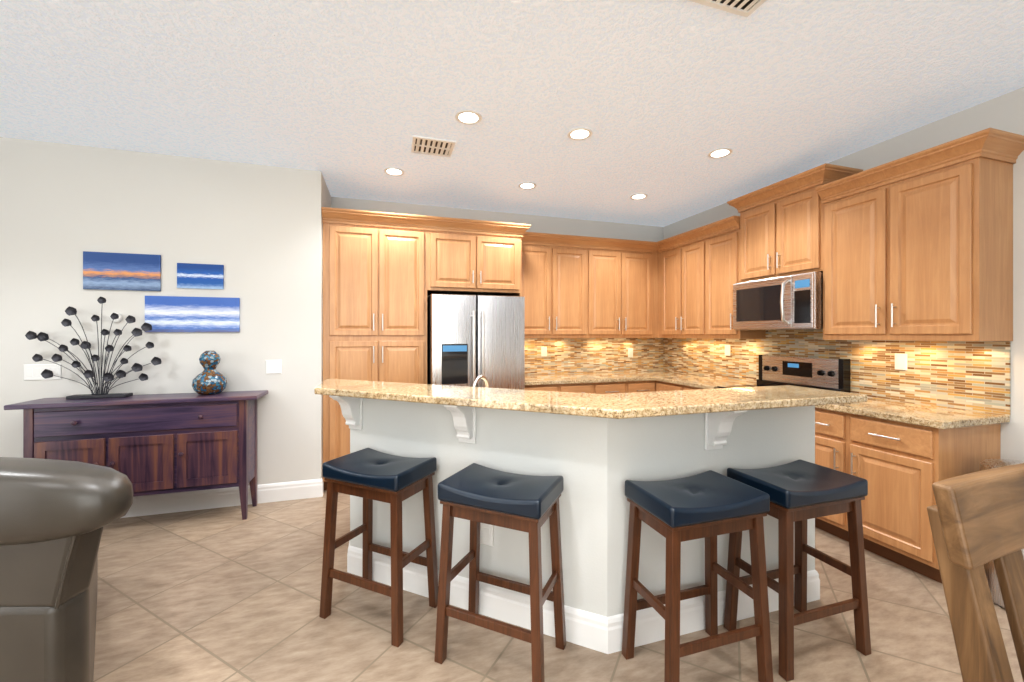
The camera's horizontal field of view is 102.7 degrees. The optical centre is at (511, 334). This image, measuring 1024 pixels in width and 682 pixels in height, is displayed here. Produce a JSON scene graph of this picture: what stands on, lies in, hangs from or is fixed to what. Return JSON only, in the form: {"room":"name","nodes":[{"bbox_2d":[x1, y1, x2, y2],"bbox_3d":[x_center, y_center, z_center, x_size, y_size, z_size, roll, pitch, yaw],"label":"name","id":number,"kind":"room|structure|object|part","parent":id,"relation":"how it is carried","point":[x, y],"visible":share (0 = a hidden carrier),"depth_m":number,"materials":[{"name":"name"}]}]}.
{"room":"kitchen","nodes":[
{"label":"kitchen","id":0,"kind":"room"},
{"bbox_2d":[0,137,330,485],"bbox_3d":[-3.752,-0.010,3.266,4.190,2.780,0.790,0,0,-17],"label":"wall","id":1,"kind":"structure","parent":0,"point":[256,230],"depth_m":3.19,"materials":[{"name":"white paint"}]},
{"bbox_2d":[24,364,60,379],"bbox_3d":[-3.388,0.268,2.960,0.201,0.114,0.008,0,0,-17],"label":"light switch","id":2,"kind":"object","parent":1,"relation":"attached to","point":[33,371],"visible":0.75,"depth_m":2.95,"materials":[{"name":"white plastic"}]},
{"bbox_2d":[110,313,122,321],"bbox_3d":[-2.975,-0.130,3.078,0.072,0.072,0.024,0,0,-17],"label":"thermostat","id":3,"kind":"object","parent":1,"relation":"attached to","point":[120,318],"visible":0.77,"depth_m":3.07,"materials":[{"name":"white plastic"}]},
{"bbox_2d":[83,251,160,290],"bbox_3d":[-2.938,-0.477,3.093,0.471,0.279,0.012,0,0,-17],"label":"picture","id":4,"kind":"object","parent":1,"relation":"attached to","point":[119,271],"visible":1,"depth_m":3.08},
{"bbox_2d":[145,296,239,331],"bbox_3d":[-2.506,-0.160,3.225,0.627,0.279,0.012,0,0,-17],"label":"picture","id":5,"kind":"object","parent":1,"relation":"attached to","point":[187,314],"visible":1,"depth_m":3.22},
{"bbox_2d":[177,263,223,288],"bbox_3d":[-2.462,-0.463,3.239,0.310,0.195,0.012,0,0,-17],"label":"picture","id":6,"kind":"object","parent":1,"relation":"attached to","point":[200,276],"visible":1,"depth_m":3.23},
{"bbox_2d":[121,478,323,517],"bbox_3d":[-3.558,1.305,2.914,4.055,0.150,0.035,0,0,-17],"label":"baseboard","id":7,"kind":"structure","parent":1,"relation":"attached to","point":[144,505],"depth_m":3.26,"materials":[{"name":"white wood"}]},
{"bbox_2d":[266,360,281,373],"bbox_3d":[-1.974,0.266,3.395,0.118,0.115,0.008,0,0,-17],"label":"light switch","id":8,"kind":"object","parent":1,"relation":"attached to","point":[273,366],"visible":1,"depth_m":3.39,"materials":[{"name":"white plastic"}]},
{"bbox_2d":[331,197,662,296],"bbox_3d":[0.106,-0.010,4.804,4.090,2.780,0.120,0,0,-17],"label":"wall","id":9,"kind":"structure","parent":0,"point":[566,226],"depth_m":4.79,"materials":[{"name":"white paint"}]},
{"bbox_2d":[425,216,524,295],"bbox_3d":[-0.434,-0.757,4.250,0.931,0.674,0.617,0,0,-17],"label":"upper cabinet","id":10,"kind":"object","parent":9,"relation":"attached to","point":[463,257],"depth_m":3.95,"materials":[{"name":"brown wood"}]},
{"bbox_2d":[541,347,546,356],"bbox_3d":[0.377,0.196,4.809,0.072,0.115,0.008,0,0,-17],"label":"electrical outlet","id":11,"kind":"object","parent":9,"relation":"attached to","point":[543,351],"visible":1,"depth_m":4.80,"materials":[{"name":"white plastic"}]},
{"bbox_2d":[524,232,588,339],"bbox_3d":[0.386,-0.529,4.651,0.873,1.130,0.332,0,0,-17],"label":"upper cabinet","id":12,"kind":"object","parent":9,"relation":"attached to","point":[556,296],"depth_m":4.51,"materials":[{"name":"brown wood"}]},
{"bbox_3d":[0.232,-0.480,4.440,0.405,0.950,0.019,0,0,-17],"label":"door","id":13,"kind":"part","parent":12,"relation":"part of","materials":[{"name":"brown wood"}]},
{"bbox_3d":[0.403,-0.125,4.463,0.010,0.150,0.038,0,0,-17],"label":"door handle","id":14,"kind":"part","parent":12,"relation":"part of","materials":[{"name":"silver metal"}]},
{"bbox_3d":[0.485,-0.125,4.489,0.010,0.150,0.038,0,0,-17],"label":"door handle","id":15,"kind":"part","parent":12,"relation":"part of","materials":[{"name":"silver metal"}]},
{"bbox_3d":[0.640,-0.480,4.566,0.405,0.950,0.019,0,0,-17],"label":"door","id":16,"kind":"part","parent":12,"relation":"part of","materials":[{"name":"brown wood"}]},
{"bbox_2d":[504,337,663,375],"bbox_3d":[0.938,0.250,4.991,2.130,0.430,0.008,0,0,-17],"label":"backsplash","id":17,"kind":"structure","parent":9,"relation":"attached to","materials":[{"name":"tile"}]},
{"bbox_2d":[589,237,652,339],"bbox_3d":[1.209,-0.529,4.905,0.850,1.130,0.332,0,0,-17],"label":"upper cabinet","id":18,"kind":"object","parent":9,"relation":"attached to","point":[620,271],"depth_m":4.75,"materials":[{"name":"brown wood"}]},
{"bbox_3d":[1.059,-0.480,4.695,0.405,0.950,0.019,0,0,-17],"label":"door","id":19,"kind":"part","parent":18,"relation":"part of","materials":[{"name":"brown wood"}]},
{"bbox_3d":[1.230,-0.125,4.718,0.010,0.150,0.038,0,0,-17],"label":"door handle","id":20,"kind":"part","parent":18,"relation":"part of","materials":[{"name":"silver metal"}]},
{"bbox_3d":[1.313,-0.125,4.743,0.010,0.150,0.038,0,0,-17],"label":"door handle","id":21,"kind":"part","parent":18,"relation":"part of","materials":[{"name":"silver metal"}]},
{"bbox_3d":[1.467,-0.480,4.821,0.405,0.950,0.019,0,0,-17],"label":"door","id":22,"kind":"part","parent":18,"relation":"part of","materials":[{"name":"brown wood"}]},
{"bbox_2d":[628,348,632,356],"bbox_3d":[1.491,0.226,5.152,0.072,0.115,0.008,0,0,-17],"label":"electrical outlet","id":23,"kind":"object","parent":9,"relation":"attached to","point":[630,352],"visible":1,"depth_m":5.15,"materials":[{"name":"white plastic"}]},
{"bbox_2d":[0,0,1023,226],"bbox_3d":[-0.746,-1.430,0.451,8.280,0.060,7.940,0,0,-17],"label":"ceiling","id":24,"kind":"structure","parent":0,"point":[661,99],"depth_m":2.31,"materials":[{"name":"paint"}]},
{"bbox_2d":[383,167,404,175],"bbox_3d":[-1.006,-1.395,3.500,0.176,0.009,0.176,0,0,-17],"label":"recessed light","id":25,"kind":"object","parent":24,"relation":"in","point":[393,171],"visible":1,"depth_m":3.49,"materials":[{"name":"white glass"}]},
{"bbox_2d":[411,135,455,156],"bbox_3d":[-0.589,-1.393,3.037,0.300,0.011,0.260,0,0,-17],"label":"ceiling vent","id":26,"kind":"object","parent":24,"relation":"in","point":[432,146],"visible":0.98,"depth_m":3.02,"materials":[{"name":"white metal"}]},
{"bbox_2d":[455,110,481,124],"bbox_3d":[-0.279,-1.395,2.628,0.176,0.009,0.176,0,0,-17],"label":"recessed light","id":27,"kind":"object","parent":24,"relation":"in","point":[469,117],"visible":1,"depth_m":2.62,"materials":[{"name":"white glass"}]},
{"bbox_2d":[518,182,536,188],"bbox_3d":[0.144,-1.395,3.829,0.176,0.009,0.176,0,0,-17],"label":"recessed light","id":28,"kind":"object","parent":24,"relation":"in","point":[527,185],"visible":1,"depth_m":3.82,"materials":[{"name":"white glass"}]},
{"bbox_2d":[567,127,592,139],"bbox_3d":[0.471,-1.395,2.845,0.176,0.009,0.176,0,0,-17],"label":"recessed light","id":29,"kind":"object","parent":24,"relation":"in","point":[581,133],"visible":1,"depth_m":2.83,"materials":[{"name":"white glass"}]},
{"bbox_2d":[630,193,647,199],"bbox_3d":[1.277,-1.395,4.129,0.176,0.009,0.176,0,0,-17],"label":"recessed light","id":30,"kind":"object","parent":24,"relation":"in","point":[638,196],"visible":0.98,"depth_m":4.12,"materials":[{"name":"white glass"}]},
{"bbox_2d":[707,148,732,158],"bbox_3d":[1.596,-1.395,3.144,0.176,0.009,0.176,0,0,-17],"label":"recessed light","id":31,"kind":"object","parent":24,"relation":"in","point":[719,153],"visible":1,"depth_m":3.14,"materials":[{"name":"white"}]},
{"bbox_2d":[688,0,766,16],"bbox_3d":[0.843,-1.393,1.442,0.560,0.011,0.560,0,0,-17],"label":"ceiling vent","id":32,"kind":"object","parent":24,"relation":"in","point":[745,8],"visible":0.93,"depth_m":1.73,"materials":[{"name":"white metal"}]},
{"bbox_2d":[93,490,1022,681],"bbox_3d":[-0.746,1.410,0.451,8.280,0.060,7.940,0,0,-17],"label":"floor","id":33,"kind":"structure","parent":0,"point":[225,594],"depth_m":1.93,"materials":[{"name":"tile"}]},
{"bbox_2d":[0,457,132,681],"bbox_3d":[-2.154,0.868,1.644,1.983,0.985,1.053,0,0,0],"label":"recliner","id":34,"kind":"object","parent":33,"relation":"on","point":[56,516],"visible":1,"depth_m":1.19,"materials":[{"name":"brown leather"}]},
{"bbox_3d":[-2.167,0.662,1.245,1.816,0.285,0.109,0,0,0],"label":"backrest","id":35,"kind":"part","parent":34,"relation":"part of","materials":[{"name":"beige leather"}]},
{"bbox_2d":[4,390,267,519],"bbox_3d":[-2.633,0.916,2.994,1.427,0.927,0.337,0,0,-17],"label":"sideboard","id":36,"kind":"object","parent":33,"relation":"on","point":[150,444],"visible":0.77,"depth_m":2.90,"materials":[{"name":"brown wood"}]},
{"bbox_3d":[-2.971,0.902,2.756,0.371,0.385,0.017,0,0,-17],"label":"door","id":37,"kind":"part","parent":36,"relation":"part of","materials":[{"name":"brown wood"}]},
{"bbox_2d":[25,297,161,398],"bbox_3d":[-3.002,0.087,2.947,0.773,0.727,0.090,0,0,-17],"label":"sculpture","id":38,"kind":"object","parent":36,"relation":"on","point":[107,377],"visible":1,"depth_m":2.96,"materials":[{"name":"grey metal"}]},
{"bbox_3d":[-2.595,0.593,2.871,1.157,0.165,0.017,0,0,-17],"label":"drawer","id":39,"kind":"part","parent":36,"relation":"part of","materials":[{"name":"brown wood"}]},
{"bbox_3d":[-2.595,0.902,2.871,0.371,0.385,0.017,0,0,-17],"label":"door","id":40,"kind":"part","parent":36,"relation":"part of","materials":[{"name":"brown wood"}]},
{"bbox_3d":[-2.219,0.902,2.987,0.371,0.385,0.017,0,0,-17],"label":"door","id":41,"kind":"part","parent":36,"relation":"part of","materials":[{"name":"brown wood"}]},
{"bbox_2d":[192,351,226,394],"bbox_3d":[-2.314,0.286,3.138,0.222,0.331,0.222,0,0,-17],"label":"vase","id":42,"kind":"object","parent":36,"relation":"on","point":[209,379],"visible":1,"depth_m":3.08,"materials":[{"name":"ceramic"}]},
{"bbox_2d":[321,208,428,489],"bbox_3d":[-1.308,0.143,3.981,0.896,2.474,0.617,0,0,-17],"label":"tall cabinet","id":43,"kind":"object","parent":33,"relation":"on","point":[375,296],"depth_m":3.67,"materials":[{"name":"brown wood"}]},
{"bbox_3d":[-1.403,-0.475,3.639,0.399,0.960,0.019,0,0,-17],"label":"pantry door","id":44,"kind":"part","parent":43,"relation":"part of","materials":[{"name":"brown wood"}]},
{"bbox_3d":[-1.403,0.650,3.639,0.399,1.190,0.019,0,0,-17],"label":"pantry door","id":45,"kind":"part","parent":43,"relation":"part of","materials":[{"name":"brown wood"}]},
{"bbox_3d":[-1.235,-0.115,3.661,0.010,0.150,0.038,0,0,-17],"label":"pantry door handle","id":46,"kind":"part","parent":43,"relation":"part of","materials":[{"name":"silver metal"}]},
{"bbox_3d":[-1.235,0.175,3.661,0.010,0.150,0.038,0,0,-17],"label":"pantry door handle","id":47,"kind":"part","parent":43,"relation":"part of","materials":[{"name":"silver metal"}]},
{"bbox_3d":[-1.162,-0.115,3.683,0.010,0.150,0.038,0,0,-17],"label":"pantry door handle","id":48,"kind":"part","parent":43,"relation":"part of","materials":[{"name":"silver metal"}]},
{"bbox_3d":[-1.162,0.175,3.683,0.010,0.150,0.038,0,0,-17],"label":"pantry door handle","id":49,"kind":"part","parent":43,"relation":"part of","materials":[{"name":"silver metal"}]},
{"bbox_3d":[-1.010,-0.475,3.760,0.399,0.960,0.019,0,0,-17],"label":"pantry door","id":50,"kind":"part","parent":43,"relation":"part of","materials":[{"name":"brown wood"}]},
{"bbox_3d":[-1.010,0.650,3.760,0.399,1.190,0.019,0,0,-17],"label":"pantry door","id":51,"kind":"part","parent":43,"relation":"part of","materials":[{"name":"brown wood"}]},
{"bbox_3d":[0.185,-1.038,3.813,3.652,0.115,1.190,0,0,-17],"label":"crown","id":52,"kind":"part","parent":43,"relation":"part of","materials":[{"name":"brown wood"}]},
{"bbox_2d":[319,448,437,646],"bbox_3d":[-0.657,1.002,2.051,0.482,0.755,0.322,0,0,24],"label":"stool","id":53,"kind":"object","parent":33,"relation":"on","point":[368,475],"visible":0.98,"depth_m":1.99,"materials":[{"name":"brown wood"}]},
{"bbox_3d":[-0.657,0.662,2.051,0.464,0.076,0.316,0,0,24],"label":"seat","id":54,"kind":"part","parent":53,"relation":"part of","materials":[{"name":"blue leather"}]},
{"bbox_2d":[427,294,524,389],"bbox_3d":[-0.396,0.505,4.125,0.886,1.750,0.823,0,0,-17],"label":"fridge","id":55,"kind":"object","parent":33,"relation":"on","point":[471,339],"visible":0.6,"depth_m":3.80,"materials":[{"name":"silver metal"}]},
{"bbox_3d":[-0.534,0.480,3.768,0.411,1.700,0.076,0,0,-17],"label":"door","id":56,"kind":"part","parent":55,"relation":"part of","materials":[{"name":"silver metal"}]},
{"bbox_3d":[-0.352,0.270,3.746,0.026,0.982,0.073,0,0,-17],"label":"handle","id":57,"kind":"part","parent":55,"relation":"part of","materials":[{"name":"silver metal"}]},
{"bbox_3d":[-0.272,0.270,3.770,0.026,0.982,0.073,0,0,-17],"label":"handle","id":58,"kind":"part","parent":55,"relation":"part of","materials":[{"name":"silver metal"}]},
{"bbox_3d":[-0.107,0.480,3.899,0.467,1.700,0.076,0,0,-17],"label":"door","id":59,"kind":"part","parent":55,"relation":"part of","materials":[{"name":"silver metal"}]},
{"bbox_2d":[434,463,565,681],"bbox_3d":[-0.043,1.002,1.777,0.482,0.755,0.322,0,0,24],"label":"stool","id":60,"kind":"object","parent":33,"relation":"on","point":[475,494],"visible":1,"depth_m":1.72,"materials":[{"name":"brown wood"}]},
{"bbox_3d":[-0.043,0.662,1.777,0.464,0.076,0.316,0,0,24],"label":"seat","id":61,"kind":"part","parent":60,"relation":"part of","materials":[{"name":"blue leather"}]},
{"bbox_2d":[525,384,596,393],"bbox_3d":[0.393,0.943,4.504,0.800,0.874,0.617,0,0,-17],"label":"base cabinet","id":62,"kind":"object","parent":33,"relation":"on","point":[577,388],"depth_m":4.24,"materials":[{"name":"brown wood"}]},
{"bbox_3d":[0.671,0.605,4.277,0.360,0.150,0.019,0,0,-17],"label":"drawer","id":63,"kind":"part","parent":62,"relation":"part of","materials":[{"name":"brown wood"}]},
{"bbox_2d":[347,403,844,653],"bbox_3d":[0.200,0.849,2.530,2.461,1.062,1.872,0,0,-17],"label":"kitchen island","id":64,"kind":"object","parent":33,"relation":"on","point":[596,451],"depth_m":1.92,"materials":[{"name":"white paint"}]},
{"bbox_2d":[480,523,493,546],"bbox_3d":[-0.125,0.980,2.021,0.072,0.115,0.008,0,0,24],"label":"outlet","id":65,"kind":"object","parent":64,"relation":"attached to","point":[486,534],"visible":0.96,"depth_m":2.02,"materials":[{"name":"white plastic"}]},
{"bbox_2d":[314,375,866,438],"bbox_3d":[0.238,0.299,2.294,2.536,0.035,1.545,0,0,-17],"label":"island countertop","id":66,"kind":"structure","parent":64,"relation":"on","point":[371,409],"depth_m":1.97,"materials":[{"name":"beige stone"}]},
{"bbox_2d":[472,375,491,410],"bbox_3d":[-0.185,0.354,2.477,0.048,0.220,0.184,0,0,28],"label":"faucet","id":67,"kind":"object","parent":66,"relation":"on","point":[478,378],"depth_m":2.47,"materials":[{"name":"silver metal"}]},
{"bbox_2d":[597,380,656,393],"bbox_3d":[1.138,0.943,4.734,0.759,0.874,0.617,0,0,-17],"label":"base cabinet","id":68,"kind":"object","parent":33,"relation":"on","point":[634,385],"depth_m":4.46,"materials":[{"name":"brown wood"}]},
{"bbox_2d":[525,372,688,383],"bbox_3d":[1.036,0.485,4.691,2.136,0.041,0.638,0,0,-17],"label":"countertop","id":69,"kind":"structure","parent":68,"relation":"on","point":[554,377],"depth_m":4.47,"materials":[{"name":"beige stone"}]},
{"bbox_3d":[1.054,0.605,4.395,0.360,0.150,0.019,0,0,-17],"label":"drawer","id":70,"kind":"part","parent":68,"relation":"part of","materials":[{"name":"brown wood"}]},
{"bbox_3d":[1.062,0.605,4.368,0.160,0.010,0.038,0,0,-17],"label":"drawer handle","id":71,"kind":"part","parent":68,"relation":"part of","materials":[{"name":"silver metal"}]},
{"bbox_3d":[1.426,0.605,4.510,0.340,0.150,0.019,0,0,-17],"label":"drawer","id":72,"kind":"part","parent":68,"relation":"part of","materials":[{"name":"brown wood"}]},
{"bbox_3d":[1.435,0.605,4.483,0.160,0.010,0.038,0,0,-17],"label":"drawer handle","id":73,"kind":"part","parent":68,"relation":"part of","materials":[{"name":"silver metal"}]},
{"bbox_2d":[653,376,752,388],"bbox_3d":[1.991,0.485,4.202,0.599,0.041,0.857,0,0,-17],"label":"countertop","id":74,"kind":"structure","parent":68,"relation":"on","point":[711,382],"depth_m":4.12,"materials":[{"name":"beige stone"}]},
{"bbox_2d":[657,380,708,390],"bbox_3d":[1.995,0.943,4.225,0.577,0.874,0.898,0,0,-17],"label":"base cabinet","id":75,"kind":"object","parent":33,"relation":"on","point":[660,387],"depth_m":4.29,"materials":[{"name":"brown wood"}]},
{"bbox_3d":[1.664,0.605,4.352,0.019,0.150,0.400,0,0,-17],"label":"drawer","id":76,"kind":"part","parent":75,"relation":"part of","materials":[{"name":"brown wood"}]},
{"bbox_2d":[622,470,772,681],"bbox_3d":[0.751,1.002,1.691,0.482,0.755,0.322,0,0,-17],"label":"stool","id":77,"kind":"object","parent":33,"relation":"on","point":[709,506],"visible":1,"depth_m":1.61,"materials":[{"name":"brown wood"}]},
{"bbox_3d":[0.751,0.662,1.691,0.464,0.076,0.316,0,0,-17],"label":"seat","id":78,"kind":"part","parent":77,"relation":"part of","materials":[{"name":"blue leather"}]},
{"bbox_2d":[717,355,849,392],"bbox_3d":[2.205,0.782,3.420,0.613,1.195,0.746,0,0,-17],"label":"range","id":79,"kind":"object","parent":33,"relation":"on","point":[824,373],"visible":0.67,"depth_m":3.43,"materials":[{"name":"silver metal"}]},
{"bbox_2d":[717,384,842,392],"bbox_3d":[2.192,0.469,3.416,0.480,0.013,0.742,0,0,-17],"label":"cooktop","id":80,"kind":"object","parent":79,"relation":"in","point":[754,385],"depth_m":3.67,"materials":[{"name":"black glass"}]},
{"bbox_2d":[787,363,798,367],"bbox_3d":[2.413,0.263,3.516,0.002,0.035,0.100,0,0,-17],"label":"clock","id":81,"kind":"object","parent":79,"relation":"on","point":[789,365],"depth_m":3.52,"materials":[{"name":"blue glass"}]},
{"bbox_2d":[724,460,870,681],"bbox_3d":[1.276,1.002,1.853,0.482,0.755,0.322,0,0,-17],"label":"stool","id":82,"kind":"object","parent":33,"relation":"on","point":[800,492],"visible":0.85,"depth_m":1.77,"materials":[{"name":"brown wood"}]},
{"bbox_3d":[1.276,0.662,1.853,0.464,0.076,0.316,0,0,-17],"label":"seat","id":83,"kind":"part","parent":82,"relation":"part of","materials":[{"name":"blue leather"}]},
{"bbox_2d":[815,408,840,537],"bbox_3d":[2.401,0.943,2.907,0.577,0.874,0.333,0,0,-17],"label":"base cabinet","id":84,"kind":"object","parent":33,"relation":"on","point":[827,424],"depth_m":2.78,"materials":[{"name":"brown wood"}]},
{"bbox_3d":[2.107,0.605,2.816,0.038,0.010,0.160,0,0,-17],"label":"drawer handle","id":85,"kind":"part","parent":84,"relation":"part of","materials":[{"name":"silver metal"}]},
{"bbox_3d":[2.134,0.605,2.824,0.019,0.150,0.293,0,0,-17],"label":"drawer","id":86,"kind":"part","parent":84,"relation":"part of","materials":[{"name":"brown wood"}]},
{"bbox_3d":[2.134,0.978,2.824,0.019,0.545,0.293,0,0,-17],"label":"door","id":87,"kind":"part","parent":84,"relation":"part of","materials":[{"name":"brown wood"}]},
{"bbox_3d":[2.141,0.825,2.707,0.038,0.150,0.010,0,0,-17],"label":"door handle","id":88,"kind":"part","parent":84,"relation":"part of","materials":[{"name":"silver metal"}]},
{"bbox_2d":[841,412,1000,582],"bbox_3d":[2.517,0.943,2.530,0.577,0.874,0.455,0,0,-17],"label":"base cabinet","id":89,"kind":"object","parent":33,"relation":"on","point":[900,464],"depth_m":2.38,"materials":[{"name":"brown wood"}]},
{"bbox_3d":[2.171,0.825,2.607,0.038,0.150,0.010,0,0,-17],"label":"door handle","id":90,"kind":"part","parent":89,"relation":"part of","materials":[{"name":"silver metal"}]},
{"bbox_3d":[2.223,0.605,2.439,0.038,0.010,0.160,0,0,-17],"label":"drawer handle","id":91,"kind":"part","parent":89,"relation":"part of","materials":[{"name":"silver metal"}]},
{"bbox_3d":[2.250,0.605,2.448,0.019,0.150,0.415,0,0,-17],"label":"drawer","id":92,"kind":"part","parent":89,"relation":"part of","materials":[{"name":"brown wood"}]},
{"bbox_3d":[2.250,0.978,2.448,0.019,0.545,0.415,0,0,-17],"label":"door","id":93,"kind":"part","parent":89,"relation":"part of","materials":[{"name":"brown wood"}]},
{"bbox_2d":[815,396,1009,431],"bbox_3d":[2.463,0.485,2.667,0.599,0.041,0.828,0,0,-17],"label":"countertop","id":94,"kind":"structure","parent":89,"relation":"on","point":[899,411],"depth_m":2.44,"materials":[{"name":"beige stone"}]},
{"bbox_2d":[927,463,1023,681],"bbox_3d":[1.200,0.830,0.609,0.671,1.100,0.634,0,0,-17],"label":"dining chair","id":95,"kind":"object","parent":33,"relation":"on","point":[976,520],"visible":1,"depth_m":0.77,"materials":[{"name":"brown wood"}]},
{"bbox_2d":[980,459,1023,608],"bbox_3d":[2.624,1.019,2.079,0.328,0.721,0.328,0,0,-17],"label":"trash can","id":96,"kind":"object","parent":33,"relation":"on","point":[991,575],"visible":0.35,"depth_m":2.11,"materials":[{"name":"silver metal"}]},
{"bbox_2d":[663,87,1023,460],"bbox_3d":[3.171,-0.010,1.594,0.120,2.780,7.820,0,0,-17],"label":"wall","id":97,"kind":"structure","parent":0,"point":[1004,112],"depth_m":2.40,"materials":[{"name":"white paint"}]},
{"bbox_2d":[657,228,700,339],"bbox_3d":[2.009,-0.529,4.594,0.333,1.130,0.770,0,0,-17],"label":"upper cabinet","id":98,"kind":"object","parent":97,"relation":"attached to","point":[678,257],"depth_m":4.53,"materials":[{"name":"brown wood"}]},
{"bbox_3d":[1.819,-0.480,4.680,0.019,0.950,0.325,0,0,-17],"label":"door","id":99,"kind":"part","parent":98,"relation":"part of","materials":[{"name":"brown wood"}]},
{"bbox_3d":[1.831,-0.125,4.547,0.038,0.150,0.010,0,0,-17],"label":"door handle","id":100,"kind":"part","parent":98,"relation":"part of","materials":[{"name":"silver metal"}]},
{"bbox_3d":[1.855,-0.125,4.466,0.038,0.150,0.010,0,0,-17],"label":"door handle","id":101,"kind":"part","parent":98,"relation":"part of","materials":[{"name":"silver metal"}]},
{"bbox_3d":[1.921,-0.480,4.350,0.019,0.950,0.325,0,0,-17],"label":"door","id":102,"kind":"part","parent":98,"relation":"part of","materials":[{"name":"brown wood"}]},
{"bbox_2d":[725,345,729,355],"bbox_3d":[2.261,0.161,4.299,0.008,0.115,0.072,0,0,-17],"label":"electrical outlet","id":103,"kind":"object","parent":97,"relation":"attached to","point":[727,350],"visible":1,"depth_m":4.29,"materials":[{"name":"white plastic"}]},
{"bbox_2d":[701,216,768,339],"bbox_3d":[2.184,-0.529,4.026,0.333,1.130,0.420,0,0,-17],"label":"upper cabinet","id":104,"kind":"object","parent":97,"relation":"attached to","point":[719,240],"depth_m":3.99,"materials":[{"name":"brown wood"}]},
{"bbox_3d":[2.033,-0.480,3.985,0.019,0.950,0.380,0,0,-17],"label":"door","id":105,"kind":"part","parent":104,"relation":"part of","materials":[{"name":"brown wood"}]},
{"bbox_3d":[2.053,-0.125,3.825,0.038,0.150,0.010,0,0,-17],"label":"door handle","id":106,"kind":"part","parent":104,"relation":"part of","materials":[{"name":"silver metal"}]},
{"bbox_2d":[737,164,852,282],"bbox_3d":[2.356,-0.863,3.467,0.333,0.764,0.748,0,0,-17],"label":"upper cabinet","id":107,"kind":"object","parent":97,"relation":"attached to","point":[779,225],"depth_m":3.35,"materials":[{"name":"brown wood"}]},
{"bbox_3d":[2.153,-0.805,3.595,0.019,0.600,0.345,0,0,-17],"label":"door","id":108,"kind":"part","parent":107,"relation":"part of","materials":[{"name":"brown wood"}]},
{"bbox_3d":[2.167,-0.615,3.452,0.038,0.130,0.010,0,0,-17],"label":"door handle","id":109,"kind":"part","parent":107,"relation":"part of","materials":[{"name":"silver metal"}]},
{"bbox_2d":[733,272,822,329],"bbox_3d":[2.280,-0.259,3.443,0.467,0.427,0.738,0,0,-17],"label":"microwave","id":110,"kind":"object","parent":107,"relation":"attached to","point":[792,302],"visible":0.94,"depth_m":3.30,"materials":[{"name":"silver metal"}]},
{"bbox_3d":[2.145,-0.260,3.224,0.079,0.360,0.024,0,0,-17],"label":"handle","id":111,"kind":"part","parent":110,"relation":"part of","materials":[{"name":"silver metal"}]},
{"bbox_3d":[2.192,-0.615,3.372,0.038,0.130,0.010,0,0,-17],"label":"door handle","id":112,"kind":"part","parent":107,"relation":"part of","materials":[{"name":"silver metal"}]},
{"bbox_3d":[2.260,-0.805,3.246,0.019,0.600,0.345,0,0,-17],"label":"door","id":113,"kind":"part","parent":107,"relation":"part of","materials":[{"name":"brown wood"}]},
{"bbox_2d":[662,337,1010,415],"bbox_3d":[2.413,0.250,3.833,0.008,0.430,3.088,0,0,-17],"label":"backsplash","id":114,"kind":"structure","parent":97,"relation":"attached to","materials":[{"name":"tile"}]},
{"bbox_2d":[895,353,906,369],"bbox_3d":[2.706,0.187,2.851,0.008,0.115,0.072,0,0,-17],"label":"electrical outlet","id":115,"kind":"object","parent":97,"relation":"attached to","point":[900,361],"visible":1,"depth_m":2.85,"materials":[{"name":"white plastic"}]},
{"bbox_2d":[817,132,1016,343],"bbox_3d":[2.591,-0.529,2.704,0.333,1.130,0.845,0,0,-17],"label":"upper cabinet","id":116,"kind":"object","parent":97,"relation":"attached to","point":[911,256],"depth_m":2.47,"materials":[{"name":"brown wood"}]},
{"bbox_3d":[2.381,-0.480,2.854,0.019,0.950,0.385,0,0,-17],"label":"door","id":117,"kind":"part","parent":116,"relation":"part of","materials":[{"name":"brown wood"}]},
{"bbox_3d":[2.401,-0.125,2.693,0.038,0.150,0.010,0,0,-17],"label":"door handle","id":118,"kind":"part","parent":116,"relation":"part of","materials":[{"name":"silver metal"}]},
{"bbox_3d":[2.428,-0.125,2.608,0.038,0.150,0.010,0,0,-17],"label":"door handle","id":119,"kind":"part","parent":116,"relation":"part of","materials":[{"name":"silver metal"}]},
{"bbox_3d":[2.575,-1.038,2.660,0.389,0.115,0.921,0,0,-17],"label":"crown","id":120,"kind":"part","parent":116,"relation":"part of","materials":[{"name":"brown wood"}]},
{"bbox_3d":[2.502,-0.480,2.462,0.019,0.950,0.385,0,0,-17],"label":"door","id":121,"kind":"part","parent":116,"relation":"part of","materials":[{"name":"brown wood"}]}
]}

